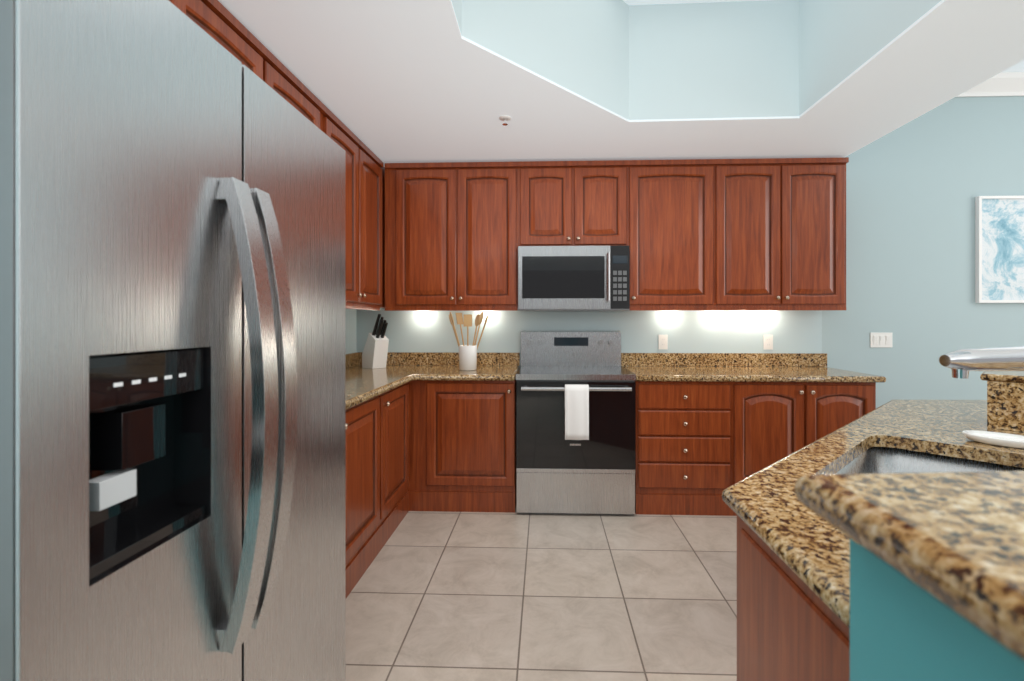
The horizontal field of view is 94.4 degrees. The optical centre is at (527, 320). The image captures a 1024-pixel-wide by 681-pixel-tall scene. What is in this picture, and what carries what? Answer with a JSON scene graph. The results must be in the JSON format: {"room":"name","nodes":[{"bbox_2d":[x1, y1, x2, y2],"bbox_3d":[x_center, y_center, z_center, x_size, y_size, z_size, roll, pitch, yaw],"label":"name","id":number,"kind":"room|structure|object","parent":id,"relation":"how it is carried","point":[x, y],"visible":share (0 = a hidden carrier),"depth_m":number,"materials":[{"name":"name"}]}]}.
{"room":"kitchen","nodes":[
{"label":"kitchen","id":0,"kind":"room"},
{"bbox_2d":[345,309,355,353],"bbox_3d":[-1.559,-0.290,-0.223,0.100,3.100,8.000,0,0,2],"label":"wall","id":1,"kind":"structure","parent":0,"point":[350,330],"depth_m":3.66,"materials":[{"name":"teal paint"}]},
{"bbox_2d":[169,0,328,136],"bbox_3d":[-1.261,-0.620,1.996,0.327,1.039,1.035,0,0,2],"label":"upper cabinet","id":2,"kind":"object","parent":1,"relation":"attached to","point":[220,23],"depth_m":1.90,"materials":[{"name":"brown wood"}]},
{"bbox_2d":[329,110,384,307],"bbox_3d":[-1.226,-0.620,2.967,0.327,1.039,0.910,0,0,2],"label":"upper cabinet","id":3,"kind":"object","parent":1,"relation":"attached to","point":[364,171],"depth_m":3.04,"materials":[{"name":"brown wood"}]},
{"bbox_2d":[349,308,379,310],"bbox_3d":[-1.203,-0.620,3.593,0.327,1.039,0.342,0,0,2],"label":"under-cabinet light","id":4,"kind":"object","parent":3,"relation":"attached to","point":[376,309],"depth_m":3.19,"materials":[{"name":"white plastic"}]},
{"bbox_2d":[345,503,736,680],"bbox_3d":[2.940,1.310,-0.338,9.100,0.100,8.100,0,0,2],"label":"floor","id":5,"kind":"structure","parent":0,"point":[467,596],"depth_m":2.14,"materials":[{"name":"tile"}]},
{"bbox_2d":[0,0,344,680],"bbox_3d":[-0.969,0.374,0.994,0.982,1.772,0.896,0,0,2],"label":"refrigerator","id":6,"kind":"object","parent":5,"relation":"on","point":[172,342],"visible":1,"depth_m":0.76,"materials":[{"name":"silver metal"}]},
{"bbox_2d":[345,393,384,598],"bbox_3d":[-1.110,0.826,2.310,0.607,0.868,0.555,0,0,2],"label":"base cabinet","id":7,"kind":"object","parent":5,"relation":"on","point":[365,421],"depth_m":2.34,"materials":[{"name":"brown wood"}]},
{"bbox_2d":[385,380,412,543],"bbox_3d":[-1.090,0.826,2.850,0.607,0.868,0.525,0,0,2],"label":"base cabinet","id":8,"kind":"object","parent":5,"relation":"on","point":[399,400],"depth_m":2.89,"materials":[{"name":"brown wood"}]},
{"bbox_2d":[413,377,516,512],"bbox_3d":[-0.428,0.826,3.427,0.713,0.868,0.617,0,0,2],"label":"base cabinet","id":9,"kind":"object","parent":5,"relation":"on","point":[431,445],"depth_m":3.12,"materials":[{"name":"brown wood"}]},
{"bbox_2d":[345,352,420,409],"bbox_3d":[-1.072,0.319,2.609,0.660,0.142,2.297,0,0,2],"label":"countertop","id":10,"kind":"structure","parent":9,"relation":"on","point":[362,385],"depth_m":3.08,"materials":[{"name":"stone"}]},
{"bbox_2d":[362,314,388,368],"bbox_3d":[-1.117,0.148,3.519,0.237,0.402,0.110,0,0,42],"label":"knife block","id":11,"kind":"object","parent":10,"relation":"on","point":[374,353],"visible":1,"depth_m":3.48,"materials":[{"name":"white ceramic"}]},
{"bbox_2d":[421,352,519,380],"bbox_3d":[-0.393,0.319,3.410,0.639,0.142,0.647,0,0,2],"label":"countertop","id":12,"kind":"structure","parent":9,"relation":"on","point":[434,365],"depth_m":3.57,"materials":[{"name":"stone"}]},
{"bbox_2d":[449,312,488,370],"bbox_3d":[-0.421,0.141,3.397,0.287,0.416,0.172,0,0,2],"label":"utensil crock","id":13,"kind":"object","parent":12,"relation":"on","point":[467,357],"visible":1,"depth_m":3.34,"materials":[{"name":"white ceramic"}]},
{"bbox_2d":[516,331,635,514],"bbox_3d":[0.319,0.667,3.332,0.771,1.185,0.698,0,0,2],"label":"range","id":14,"kind":"object","parent":5,"relation":"on","point":[558,473],"visible":1,"depth_m":3.05,"materials":[{"name":"silver metal"}]},
{"bbox_2d":[565,384,588,439],"bbox_3d":[0.310,0.573,2.993,0.151,0.344,0.063,0,0,2],"label":"hanging towel","id":15,"kind":"object","parent":14,"relation":"hanging from","point":[576,411],"visible":1,"depth_m":2.97,"materials":[{"name":"white fabric"}]},
{"bbox_2d":[634,380,737,515],"bbox_3d":[1.025,0.826,3.373,0.617,0.868,0.617,0,0,2],"label":"base cabinet","id":16,"kind":"object","parent":5,"relation":"on","point":[700,447],"depth_m":3.07,"materials":[{"name":"brown wood"}]},
{"bbox_2d":[621,353,885,382],"bbox_3d":[1.492,0.319,3.341,1.562,0.142,0.647,0,0,2],"label":"countertop","id":17,"kind":"structure","parent":16,"relation":"on","point":[724,367],"depth_m":3.49,"materials":[{"name":"stone"}]},
{"bbox_2d":[737,515,849,680],"bbox_3d":[1.585,0.824,1.284,2.286,0.872,1.654,0,0,2],"label":"base cabinet","id":18,"kind":"object","parent":5,"relation":"on","point":[792,625],"visible":0.17,"depth_m":0.80,"materials":[{"name":"brown wood"}]},
{"bbox_2d":[722,400,1023,627],"bbox_3d":[1.585,0.367,1.299,2.328,0.035,1.688,0,0,2],"label":"countertop","id":19,"kind":"structure","parent":18,"relation":"on","point":[808,547],"depth_m":1.14,"materials":[{"name":"stone"}]},
{"bbox_2d":[835,447,1023,473],"bbox_3d":[0.962,0.484,1.083,0.780,0.195,0.490,0,0,-43],"label":"sink basin","id":20,"kind":"object","parent":19,"relation":"in","point":[882,460],"visible":0.04,"depth_m":1.40,"materials":[{"name":"silver metal"}]},
{"bbox_2d":[939,346,1023,378],"bbox_3d":[1.094,0.197,0.979,0.398,0.303,0.142,0,0,2],"label":"faucet","id":21,"kind":"object","parent":19,"relation":"on","point":[961,363],"visible":1,"depth_m":0.99,"materials":[{"name":"silver metal"}]},
{"bbox_2d":[962,430,1023,448],"bbox_3d":[1.350,0.338,1.341,0.145,0.024,0.145,0,0,2],"label":"soap dish","id":22,"kind":"object","parent":19,"relation":"on","point":[1002,439],"visible":1,"depth_m":1.35,"materials":[{"name":"white ceramic"}]},
{"bbox_2d":[980,371,1023,431],"bbox_3d":[2.024,0.261,1.203,0.300,0.176,1.250,0,0,-43],"label":"bar","id":23,"kind":"object","parent":19,"relation":"on","point":[1005,400],"visible":0.81,"depth_m":1.52,"materials":[{"name":"stone"}]},
{"bbox_2d":[738,382,875,481],"bbox_3d":[1.788,0.826,3.345,0.911,0.868,0.617,0,0,2],"label":"base cabinet","id":24,"kind":"object","parent":5,"relation":"on","point":[776,420],"depth_m":3.05,"materials":[{"name":"brown wood"}]},
{"bbox_2d":[850,539,1023,680],"bbox_3d":[0.377,0.731,-0.499,0.150,1.058,1.990,0,0,2],"label":"wall","id":25,"kind":"structure","parent":5,"relation":"on","point":[902,628],"depth_m":0.42,"materials":[{"name":"teal paint"}]},
{"bbox_2d":[794,471,1023,661],"bbox_3d":[0.516,0.180,-0.500,0.532,0.040,2.098,0,0,2],"label":"bar","id":26,"kind":"object","parent":25,"relation":"on","point":[953,542],"visible":1,"depth_m":0.38,"materials":[{"name":"stone"}]},
{"bbox_2d":[218,0,1023,162],"bbox_3d":[0.302,-1.481,-0.291,3.625,0.718,8.000,0,0,2],"label":"ceiling","id":27,"kind":"structure","parent":0,"point":[407,81],"depth_m":2.53,"materials":[{"name":"white paint"}]},
{"bbox_2d":[356,96,1023,407],"bbox_3d":[3.086,-0.290,3.659,9.100,3.100,0.100,0,0,2],"label":"wall","id":28,"kind":"structure","parent":0,"point":[915,187],"depth_m":3.62,"materials":[{"name":"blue paint"}]},
{"bbox_2d":[384,161,519,308],"bbox_3d":[-0.551,-0.620,3.576,0.968,1.039,0.327,0,0,2],"label":"upper cabinet","id":29,"kind":"object","parent":28,"relation":"attached to","point":[452,229],"depth_m":3.42,"materials":[{"name":"brown wood"}]},
{"bbox_2d":[520,160,631,248],"bbox_3d":[0.327,-0.835,3.544,0.789,0.609,0.327,0,0,2],"label":"upper cabinet","id":30,"kind":"object","parent":28,"relation":"attached to","point":[563,203],"depth_m":3.38,"materials":[{"name":"brown wood"}]},
{"bbox_2d":[518,246,629,311],"bbox_3d":[0.328,-0.299,3.485,0.776,0.452,0.445,0,0,2],"label":"microwave","id":31,"kind":"object","parent":30,"relation":"attached to","point":[573,278],"visible":1,"depth_m":3.31,"materials":[{"name":"silver metal"}]},
{"bbox_2d":[658,335,667,348],"bbox_3d":[1.052,0.163,3.678,0.070,0.114,0.009,0,0,2],"label":"electrical outlet","id":32,"kind":"object","parent":28,"relation":"attached to","point":[662,341],"visible":1,"depth_m":3.68,"materials":[{"name":"white plastic"}]},
{"bbox_2d":[630,159,719,308],"bbox_3d":[1.025,-0.620,3.518,0.608,1.039,0.327,0,0,2],"label":"upper cabinet","id":33,"kind":"object","parent":28,"relation":"attached to","point":[675,251],"depth_m":3.36,"materials":[{"name":"brown wood"}]},
{"bbox_2d":[763,335,772,349],"bbox_3d":[1.853,0.163,3.649,0.070,0.114,0.009,0,0,2],"label":"electrical outlet","id":34,"kind":"object","parent":28,"relation":"attached to","point":[767,342],"visible":1,"depth_m":3.65,"materials":[{"name":"white plastic"}]},
{"bbox_2d":[720,157,848,308],"bbox_3d":[1.786,-0.620,3.490,0.915,1.039,0.327,0,0,2],"label":"upper cabinet","id":35,"kind":"object","parent":28,"relation":"attached to","point":[732,234],"depth_m":3.33,"materials":[{"name":"brown wood"}]},
{"bbox_2d":[870,333,891,346],"bbox_3d":[2.701,0.145,3.617,0.162,0.114,0.011,0,0,2],"label":"switch plate","id":36,"kind":"object","parent":28,"relation":"attached to","point":[880,339],"visible":1,"depth_m":3.62,"materials":[{"name":"white plastic"}]},
{"bbox_2d":[957,72,1023,96],"bbox_3d":[4.895,-1.769,3.494,5.273,0.138,0.093,0,0,2],"label":"crown molding","id":37,"kind":"structure","parent":28,"relation":"attached to","point":[1005,84],"depth_m":3.55,"materials":[{"name":"white"}]},
{"bbox_2d":[975,196,1023,302],"bbox_3d":[3.789,-0.538,3.565,0.788,0.803,0.033,0,0,2],"label":"framed picture","id":38,"kind":"object","parent":28,"relation":"attached to","point":[999,249],"visible":0.9,"depth_m":3.57,"materials":[{"name":"white"}]},
{"bbox_2d":[623,0,1023,71],"bbox_3d":[2.940,-1.890,-0.338,9.100,0.100,8.100,0,0,2],"label":"ceiling","id":39,"kind":"structure","parent":0,"point":[1018,67],"depth_m":2.74,"materials":[{"name":"white paint"}]}
]}

